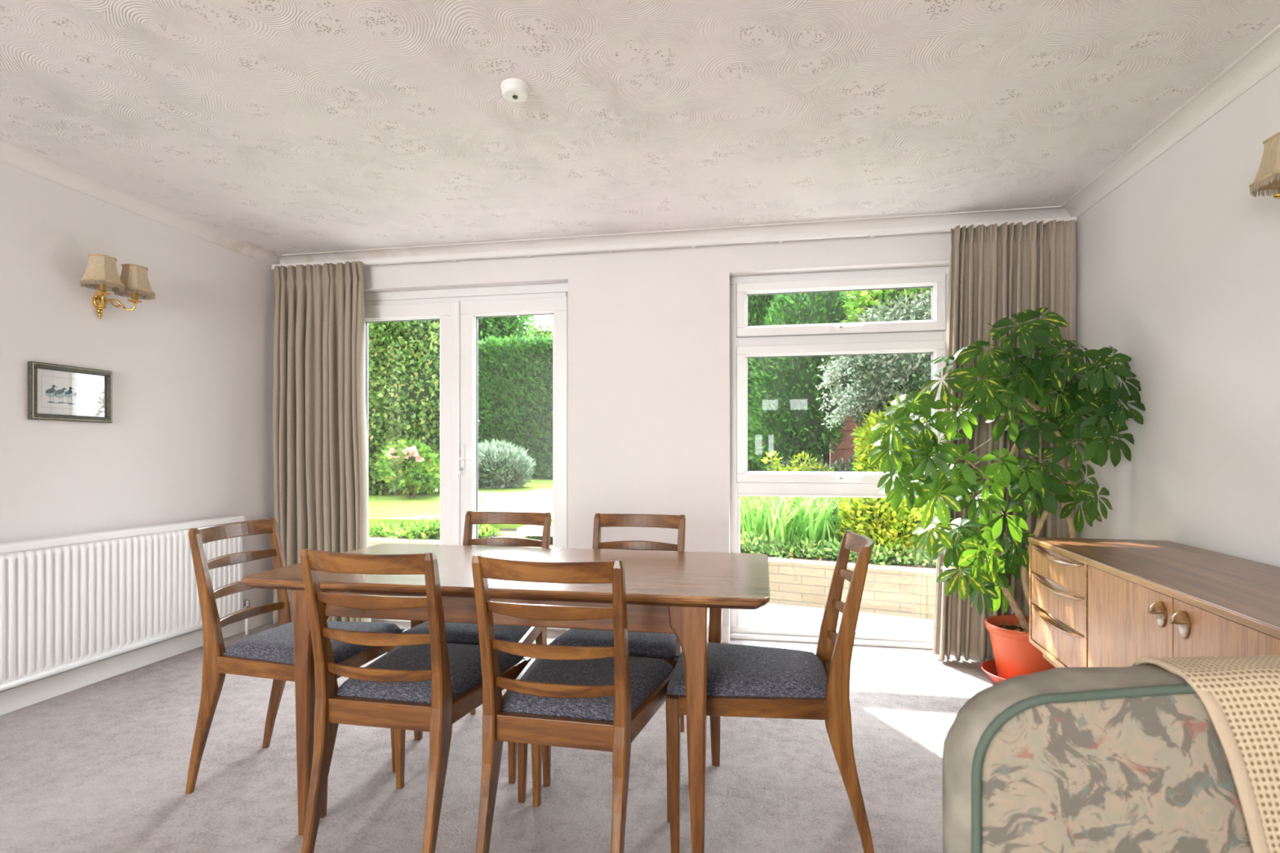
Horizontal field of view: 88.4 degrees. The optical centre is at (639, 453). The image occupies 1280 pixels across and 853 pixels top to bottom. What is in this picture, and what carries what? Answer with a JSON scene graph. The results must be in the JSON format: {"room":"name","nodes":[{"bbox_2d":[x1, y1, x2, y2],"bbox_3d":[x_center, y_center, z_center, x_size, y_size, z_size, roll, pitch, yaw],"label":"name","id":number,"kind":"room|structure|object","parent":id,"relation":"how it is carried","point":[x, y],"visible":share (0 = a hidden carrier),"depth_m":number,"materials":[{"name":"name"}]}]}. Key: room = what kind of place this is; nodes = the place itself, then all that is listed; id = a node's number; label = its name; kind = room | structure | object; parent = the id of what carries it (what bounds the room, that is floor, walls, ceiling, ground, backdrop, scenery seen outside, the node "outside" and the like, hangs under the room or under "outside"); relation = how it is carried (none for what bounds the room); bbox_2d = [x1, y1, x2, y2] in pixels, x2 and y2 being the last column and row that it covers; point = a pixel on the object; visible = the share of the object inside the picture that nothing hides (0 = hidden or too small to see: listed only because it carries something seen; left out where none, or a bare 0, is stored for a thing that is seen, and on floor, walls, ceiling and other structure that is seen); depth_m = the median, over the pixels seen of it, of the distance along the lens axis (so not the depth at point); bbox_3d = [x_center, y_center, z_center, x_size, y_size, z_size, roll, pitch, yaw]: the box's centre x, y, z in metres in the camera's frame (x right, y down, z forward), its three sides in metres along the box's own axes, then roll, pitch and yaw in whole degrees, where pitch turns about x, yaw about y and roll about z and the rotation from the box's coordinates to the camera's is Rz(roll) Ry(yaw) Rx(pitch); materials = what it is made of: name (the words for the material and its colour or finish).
{"room":"dining room","nodes":[
{"label":"dining room","id":0,"kind":"room"},
{"bbox_2d":[0,161,274,608],"bbox_3d":[-3.134,-0.092,0.921,0.200,2.385,7.560,0,0,11],"label":"wall","id":1,"kind":"structure","parent":0,"point":[188,437],"depth_m":3.35,"materials":[{"name":"white paint"}]},
{"bbox_2d":[27,360,112,422],"bbox_3d":[-2.622,-0.274,3.041,0.024,0.253,0.365,0,0,11],"label":"picture","id":2,"kind":"object","parent":1,"relation":"attached to","point":[55,392],"visible":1,"depth_m":3.02,"materials":[{"name":"paper"}]},
{"bbox_2d":[45,384,93,405],"bbox_3d":[-2.626,-0.266,3.037,0.001,0.086,0.220,0,0,11],"label":"print","id":3,"kind":"object","parent":2,"relation":"attached to","point":[55,394],"depth_m":3.03,"materials":[{"name":"paper"}]},
{"bbox_2d":[79,253,155,319],"bbox_3d":[-2.521,-0.780,3.151,0.199,0.269,0.318,0,0,11],"label":"wall light","id":4,"kind":"object","parent":1,"relation":"attached to","point":[101,273],"visible":1,"depth_m":3.14,"materials":[{"name":"beige fabric"}]},
{"bbox_2d":[0,515,249,691],"bbox_3d":[-2.673,0.738,2.558,0.106,0.725,2.951,0,0,11],"label":"radiator","id":5,"kind":"object","parent":1,"relation":"attached to","point":[68,602],"visible":0.8,"depth_m":3.07,"materials":[{"name":"metal"}]},
{"bbox_2d":[0,611,273,715],"bbox_3d":[-3.033,1.050,0.872,0.018,0.100,7.100,0,0,11],"label":"baseboard","id":6,"kind":"structure","parent":1,"relation":"attached to","point":[26,695],"depth_m":3.20,"materials":[{"name":"white paint"}]},
{"bbox_2d":[0,138,284,265],"bbox_3d":[-2.998,-1.255,0.865,0.088,0.060,7.100,0,0,11],"label":"trim","id":7,"kind":"structure","parent":1,"relation":"attached to","point":[11,154],"depth_m":3.27,"materials":[{"name":"paint"}]},
{"bbox_2d":[0,620,995,852],"bbox_3d":[-0.711,1.125,0.387,5.160,0.050,7.400,0,0,11],"label":"floor","id":8,"kind":"structure","parent":0,"point":[102,766],"depth_m":2.21,"materials":[{"name":"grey carpet"}]},
{"bbox_2d":[185,517,406,817],"bbox_3d":[-1.174,0.671,2.249,0.568,0.857,0.468,0,0,11],"label":"dining chair","id":9,"kind":"object","parent":8,"relation":"on","point":[269,653],"visible":0.63,"depth_m":2.12,"materials":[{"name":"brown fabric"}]},
{"bbox_2d":[299,547,530,852],"bbox_3d":[-0.632,0.671,1.873,0.468,0.857,0.568,0,0,12],"label":"dining chair","id":10,"kind":"object","parent":8,"relation":"on","point":[428,683],"visible":0.95,"depth_m":1.68,"materials":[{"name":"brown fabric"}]},
{"bbox_2d":[386,511,551,783],"bbox_3d":[-0.588,0.671,2.487,0.468,0.857,0.568,0,0,11],"label":"dining chair","id":11,"kind":"object","parent":8,"relation":"on","point":[455,633],"visible":0.3,"depth_m":2.59,"materials":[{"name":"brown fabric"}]},
{"bbox_2d":[241,543,769,852],"bbox_3d":[-0.351,0.729,2.114,1.503,0.742,0.746,0,0,11],"label":"dining table","id":12,"kind":"object","parent":8,"relation":"on","point":[684,594],"visible":0.76,"depth_m":1.83,"materials":[{"name":"brown wood"}]},
{"bbox_2d":[471,554,674,852],"bbox_3d":[-0.168,0.671,1.764,0.468,0.857,0.568,0,0,12],"label":"dining chair","id":13,"kind":"object","parent":8,"relation":"on","point":[591,698],"visible":0.97,"depth_m":1.57,"materials":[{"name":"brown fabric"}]},
{"bbox_2d":[542,513,685,786],"bbox_3d":[-0.050,0.671,2.385,0.468,0.857,0.568,0,0,12],"label":"dining chair","id":14,"kind":"object","parent":8,"relation":"on","point":[666,646],"visible":0.39,"depth_m":2.23,"materials":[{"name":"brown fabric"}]},
{"bbox_2d":[666,530,874,852],"bbox_3d":[0.384,0.671,1.927,0.568,0.857,0.468,0,0,11],"label":"dining chair","id":15,"kind":"object","parent":8,"relation":"on","point":[744,681],"visible":0.88,"depth_m":1.75,"materials":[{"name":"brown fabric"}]},
{"bbox_2d":[980,659,1004,684],"bbox_3d":[1.839,1.068,3.120,0.398,0.064,0.398,0,0,11],"label":"saucer","id":16,"kind":"object","parent":8,"relation":"on","point":[988,667],"visible":0.2,"depth_m":3.23,"materials":[{"name":"red plastic"}]},
{"bbox_2d":[866,306,1146,679],"bbox_3d":[1.646,0.215,3.087,1.124,1.752,0.524,0,0,15],"label":"plant","id":17,"kind":"object","parent":16,"relation":"on","point":[1014,654],"visible":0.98,"depth_m":2.99,"materials":[{"name":"green plant"}]},
{"bbox_2d":[942,663,1252,852],"bbox_3d":[0.879,0.698,0.570,0.974,0.805,0.794,0,0,6],"label":"armchair","id":18,"kind":"object","parent":8,"relation":"on","point":[1130,759],"visible":0.94,"depth_m":0.88,"materials":[{"name":"fabric"}]},
{"bbox_2d":[1131,655,1279,852],"bbox_3d":[0.987,0.467,0.890,0.528,0.366,0.181,0,0,6],"label":"throw blanket","id":19,"kind":"object","parent":18,"relation":"on","point":[1240,695],"visible":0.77,"depth_m":0.84,"materials":[{"name":"beige fabric"}]},
{"bbox_2d":[1027,537,1279,667],"bbox_3d":[1.657,0.724,1.897,0.528,0.752,1.610,0,0,14],"label":"sideboard","id":20,"kind":"object","parent":8,"relation":"on","point":[1094,602],"visible":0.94,"depth_m":1.97,"materials":[{"name":"brown wood"}]},
{"bbox_2d":[1147,600,1166,614],"bbox_3d":[1.364,0.411,1.743,0.030,0.040,0.049,0,0,14],"label":"handle","id":21,"kind":"object","parent":20,"relation":"attached to","point":[1158,607],"depth_m":1.73,"materials":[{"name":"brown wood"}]},
{"bbox_2d":[1169,610,1190,624],"bbox_3d":[1.339,0.411,1.639,0.030,0.040,0.049,0,0,14],"label":"handle","id":22,"kind":"object","parent":20,"relation":"attached to","point":[1180,617],"depth_m":1.63,"materials":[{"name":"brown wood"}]},
{"bbox_2d":[0,0,1279,254],"bbox_3d":[-0.696,-1.360,0.466,5.160,0.150,7.560,0,0,11],"label":"ceiling","id":23,"kind":"structure","parent":0,"point":[281,126],"depth_m":2.44,"materials":[{"name":"paint"}]},
{"bbox_2d":[500,78,529,102],"bbox_3d":[-0.437,-1.264,2.305,0.100,0.042,0.100,0,0,11],"label":"smoke detector","id":24,"kind":"object","parent":23,"relation":"attached to","point":[513,90],"visible":1,"depth_m":2.28,"materials":[{"name":"white plastic"}]},
{"bbox_2d":[363,231,951,641],"bbox_3d":[-0.026,0.007,4.054,4.760,2.585,0.260,0,0,11],"label":"wall","id":25,"kind":"structure","parent":0,"point":[649,329],"depth_m":3.90,"materials":[{"name":"white paint"}]},
{"bbox_2d":[364,283,568,630],"bbox_3d":[-1.184,0.031,4.242,1.555,2.178,0.156,0,0,11],"label":"door","id":26,"kind":"structure","parent":25,"relation":"in","point":[459,310],"depth_m":4.20,"materials":[{"name":"white plastic"}]},
{"bbox_2d":[567,625,728,643],"bbox_3d":[-0.052,1.050,3.917,4.724,0.100,0.018,0,0,11],"label":"baseboard","id":27,"kind":"structure","parent":25,"relation":"attached to","point":[725,628],"depth_m":3.81,"materials":[{"name":"white paint"}]},
{"bbox_2d":[278,205,1070,264],"bbox_3d":[-0.058,-1.255,3.883,4.760,0.060,0.088,0,0,11],"label":"trim","id":28,"kind":"structure","parent":25,"relation":"attached to","point":[1044,212],"depth_m":3.81,"materials":[{"name":"paint"}]},
{"bbox_2d":[271,217,1077,270],"bbox_3d":[-0.059,-1.209,3.881,4.738,0.032,0.092,0,0,11],"label":"rail","id":29,"kind":"object","parent":25,"relation":"attached to","point":[872,233],"visible":0.83,"depth_m":3.78,"materials":[{"name":"white paint"}]},
{"bbox_2d":[272,260,370,624],"bbox_3d":[-2.025,-0.055,4.177,0.699,2.282,0.148,0,0,11],"label":"curtain","id":30,"kind":"object","parent":29,"relation":"hanging from","point":[321,482],"visible":0.86,"depth_m":4.16,"materials":[{"name":"fabric"}]},
{"bbox_2d":[933,219,1077,662],"bbox_3d":[1.906,-0.055,3.432,0.692,2.283,0.144,0,0,11],"label":"curtain","id":31,"kind":"object","parent":29,"relation":"hanging from","point":[996,273],"visible":0.41,"depth_m":3.44,"materials":[{"name":"fabric"}]},
{"bbox_2d":[729,266,949,648],"bbox_3d":[1.147,0.024,3.819,1.237,2.152,0.130,0,0,11],"label":"window","id":32,"kind":"structure","parent":25,"relation":"in","point":[929,335],"depth_m":3.83,"materials":[{"name":"white plastic"}]},
{"bbox_2d":[1075,66,1279,567],"bbox_3d":[1.742,-0.092,0.010,0.200,2.385,7.560,0,0,11],"label":"wall","id":33,"kind":"structure","parent":0,"point":[1178,266],"depth_m":2.47,"materials":[{"name":"white paint"}]},
{"bbox_2d":[1058,24,1279,217],"bbox_3d":[1.595,-1.255,0.007,0.088,0.060,7.100,0,0,11],"label":"trim","id":34,"kind":"structure","parent":33,"relation":"attached to","point":[1263,58],"depth_m":2.48,"materials":[{"name":"paint"}]},
{"bbox_2d":[1248,131,1279,199],"bbox_3d":[1.881,-0.780,1.810,0.199,0.269,0.318,0,0,11],"label":"wall light","id":35,"kind":"object","parent":33,"relation":"attached to","point":[1267,178],"visible":1,"depth_m":1.91,"materials":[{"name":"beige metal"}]},
{"label":"outside","id":36,"kind":"structure","parent":0,"visible":0},
{"bbox_2d":[740,603,933,633],"bbox_3d":[-0.585,1.250,5.038,21.000,0.100,1.510,0,0,11],"label":"patio","id":37,"kind":"structure","parent":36,"point":[770,614],"depth_m":4.73,"materials":[{"name":"concrete"}]},
{"bbox_2d":[368,537,936,619],"bbox_3d":[-1.146,1.032,5.979,13.609,0.335,0.600,0,0,18],"label":"wall","id":38,"kind":"structure","parent":37,"relation":"on","point":[891,590],"depth_m":5.00,"materials":[{"name":"stone"}]},
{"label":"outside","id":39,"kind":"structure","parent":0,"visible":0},
{"bbox_2d":[368,527,935,568],"bbox_3d":[-1.130,0.953,6.203,13.500,0.425,2.220,0,0,11],"label":"flower bed","id":40,"kind":"object","parent":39,"point":[508,532],"visible":0.01,"depth_m":6.60,"materials":[{"name":"brown soil"}]},
{"bbox_2d":[368,520,404,537],"bbox_3d":[-2.674,0.851,6.958,0.585,0.289,0.556,0,0,-40],"label":"plant","id":41,"kind":"object","parent":40,"relation":"on","point":[380,529],"visible":0.47,"depth_m":6.86,"materials":[{"name":"green plant"}]},
{"bbox_2d":[383,517,439,539],"bbox_3d":[-2.264,0.811,6.856,0.757,0.316,0.609,0,0,11],"label":"plant","id":42,"kind":"object","parent":40,"relation":"on","point":[427,530],"visible":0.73,"depth_m":6.69,"materials":[{"name":"green plant"}]},
{"bbox_2d":[438,524,504,537],"bbox_3d":[-1.737,0.791,6.774,0.693,0.310,0.598,0,0,34],"label":"plant","id":43,"kind":"object","parent":40,"relation":"on","point":[484,530],"visible":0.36,"depth_m":6.67,"materials":[{"name":"green plant"}]},
{"bbox_2d":[516,524,552,536],"bbox_3d":[-0.703,0.752,6.489,0.850,0.075,0.600,0,0,11],"label":"paving slab","id":44,"kind":"object","parent":40,"relation":"on","point":[528,530],"visible":0.33,"depth_m":6.25,"materials":[{"name":"stone"}]},
{"bbox_2d":[524,518,552,542],"bbox_3d":[-0.844,0.786,6.632,0.670,0.312,0.641,0,0,11],"label":"plant","id":45,"kind":"object","parent":40,"relation":"on","point":[528,537],"visible":0.04,"depth_m":6.46,"materials":[{"name":"green plant"}]},
{"bbox_2d":[740,496,816,542],"bbox_3d":[0.998,0.546,6.245,1.573,0.637,0.849,0,0,23],"label":"clump","id":46,"kind":"object","parent":40,"relation":"on","point":[754,510],"visible":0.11,"depth_m":6.13,"materials":[{"name":"green plant"}]},
{"bbox_2d":[740,530,841,561],"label":"plant","id":47,"kind":"object","parent":40,"relation":"on","point":[826,549],"depth_m":5.53,"materials":[{"name":"green plant"}]},
{"bbox_2d":[740,496,851,549],"bbox_3d":[1.453,0.518,6.013,1.570,0.695,1.260,0,0,40],"label":"clump","id":48,"kind":"object","parent":40,"relation":"on","point":[810,526],"visible":0.56,"depth_m":5.78,"materials":[{"name":"green plant"}]},
{"bbox_2d":[740,496,937,535],"bbox_3d":[1.945,0.604,6.549,2.919,0.796,1.405,0,0,28],"label":"shrub","id":49,"kind":"object","parent":40,"relation":"on","point":[753,497],"visible":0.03,"depth_m":6.35,"materials":[{"name":"green plant"}]},
{"bbox_2d":[832,497,938,557],"bbox_3d":[2.160,0.582,5.609,0.988,0.744,0.974,0,0,11],"label":"shrub","id":50,"kind":"object","parent":40,"relation":"on","point":[870,517],"visible":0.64,"depth_m":5.44,"materials":[{"name":"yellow plant"}]},
{"bbox_2d":[868,537,937,568],"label":"plant","id":51,"kind":"object","parent":40,"relation":"on","point":[897,558],"depth_m":5.14,"materials":[{"name":"green plant"}]},
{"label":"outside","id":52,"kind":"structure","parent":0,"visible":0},
{"bbox_2d":[368,478,741,532],"bbox_3d":[-1.193,0.845,20.848,40.000,0.750,27.450,0,0,11],"label":"lawn","id":53,"kind":"structure","parent":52,"point":[536,495],"depth_m":9.19,"materials":[{"name":"green plant"}]},
{"bbox_2d":[373,436,439,498],"bbox_3d":[-3.466,0.229,10.133,1.183,0.994,1.043,0,0,11],"label":"rose bush","id":54,"kind":"object","parent":53,"relation":"on","point":[416,473],"visible":0.98,"depth_m":9.89,"materials":[{"name":"green plant"}]},
{"bbox_2d":[368,320,479,495],"bbox_3d":[-4.793,-1.130,11.758,4.371,3.922,2.681,0,0,16],"label":"hedge","id":55,"kind":"object","parent":53,"relation":"on","point":[404,357],"visible":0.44,"depth_m":10.65,"materials":[{"name":"green plant"}]},
{"bbox_2d":[478,438,536,488],"bbox_3d":[-2.815,0.237,12.725,1.579,1.110,1.580,0,0,-35],"label":"shrub","id":56,"kind":"object","parent":53,"relation":"on","point":[500,465],"visible":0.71,"depth_m":12.40,"materials":[{"name":"green plant"}]},
{"bbox_2d":[478,315,543,343],"bbox_3d":[-5.008,-2.489,21.250,3.626,6.426,3.428,0,0,39],"label":"tree","id":57,"kind":"object","parent":53,"relation":"on","point":[497,326],"visible":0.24,"depth_m":20.54,"materials":[{"name":"green plant"}]},
{"bbox_2d":[478,333,552,479],"bbox_3d":[-4.751,-1.143,17.471,14.949,3.713,1.741,0,0,25],"label":"clipped hedge","id":58,"kind":"object","parent":53,"relation":"on","point":[515,380],"visible":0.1,"depth_m":16.13,"materials":[{"name":"green plant"}]},
{"bbox_2d":[526,322,552,337],"bbox_3d":[-4.649,-2.741,31.480,3.230,6.928,2.459,0,0,11],"label":"tree","id":59,"kind":"object","parent":53,"relation":"on","point":[541,331],"visible":0.15,"depth_m":30.78,"materials":[{"name":"green plant"}]},
{"bbox_2d":[747,293,786,471],"bbox_3d":[1.550,-1.059,10.073,2.487,3.694,1.374,0,0,37],"label":"conifer hedge","id":60,"kind":"object","parent":53,"relation":"on","point":[757,304],"visible":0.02,"depth_m":9.46,"materials":[{"name":"green plant"}]},
{"bbox_2d":[747,291,850,471],"bbox_3d":[2.171,-0.963,8.857,1.555,3.368,1.289,0,0,11],"label":"conifer","id":61,"kind":"object","parent":53,"relation":"on","point":[790,420],"visible":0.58,"depth_m":8.52,"materials":[{"name":"green plant"}]},
{"bbox_2d":[760,452,857,497],"bbox_3d":[2.454,0.329,7.910,2.492,0.951,1.645,0,0,21],"label":"shrub","id":62,"kind":"object","parent":53,"relation":"on","point":[837,466],"visible":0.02,"depth_m":7.82,"materials":[{"name":"green plant"}]},
{"bbox_2d":[817,442,829,471],"bbox_3d":[2.767,0.035,9.585,1.310,1.370,0.060,0,0,11],"label":"fence","id":63,"kind":"object","parent":53,"relation":"on","point":[827,456],"visible":0.02,"depth_m":9.56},
{"bbox_2d":[829,412,866,470],"bbox_3d":[4.076,-0.339,9.844,2.700,2.118,1.950,0,0,11],"label":"garden shed","id":64,"kind":"object","parent":53,"relation":"on","point":[846,447],"visible":0.06,"depth_m":9.24,"materials":[{"name":"brown wood"}]},
{"bbox_2d":[840,287,931,322],"bbox_3d":[3.214,-0.799,7.944,1.559,3.040,1.351,0,0,11],"label":"shrub","id":65,"kind":"object","parent":53,"relation":"on","point":[859,300],"depth_m":7.69,"materials":[{"name":"green plant"}]},
{"bbox_3d":[5.827,0.650,8.322,9.600,0.100,5.500,0,0,11],"label":"shrub bed","id":66,"kind":"object","parent":53,"relation":"on","visible":0},
{"bbox_2d":[760,450,835,471],"bbox_3d":[1.717,0.346,7.176,0.754,0.754,0.559,0,0,33],"label":"shrub","id":67,"kind":"object","parent":66,"relation":"on","point":[794,467],"visible":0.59,"depth_m":7.19,"materials":[{"name":"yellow plant"}]},
{"bbox_2d":[820,288,931,427],"bbox_3d":[2.927,-0.549,7.279,1.898,2.546,1.756,0,0,11],"label":"shrub","id":68,"kind":"object","parent":66,"relation":"on","point":[891,375],"visible":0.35,"depth_m":6.81,"materials":[{"name":"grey plant"}]},
{"bbox_2d":[814,355,886,431],"bbox_3d":[2.234,-0.717,6.881,0.794,0.978,0.488,0,0,11],"label":"arching spray","id":69,"kind":"object","parent":68,"relation":"attached to","point":[851,402],"visible":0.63,"depth_m":6.88,"materials":[{"name":"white plant"}]},
{"bbox_2d":[849,389,931,471],"bbox_3d":[2.682,0.038,6.622,1.108,1.371,0.879,0,0,11],"label":"shrub","id":70,"kind":"object","parent":66,"relation":"on","point":[863,447],"visible":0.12,"depth_m":6.56,"materials":[{"name":"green plant"}]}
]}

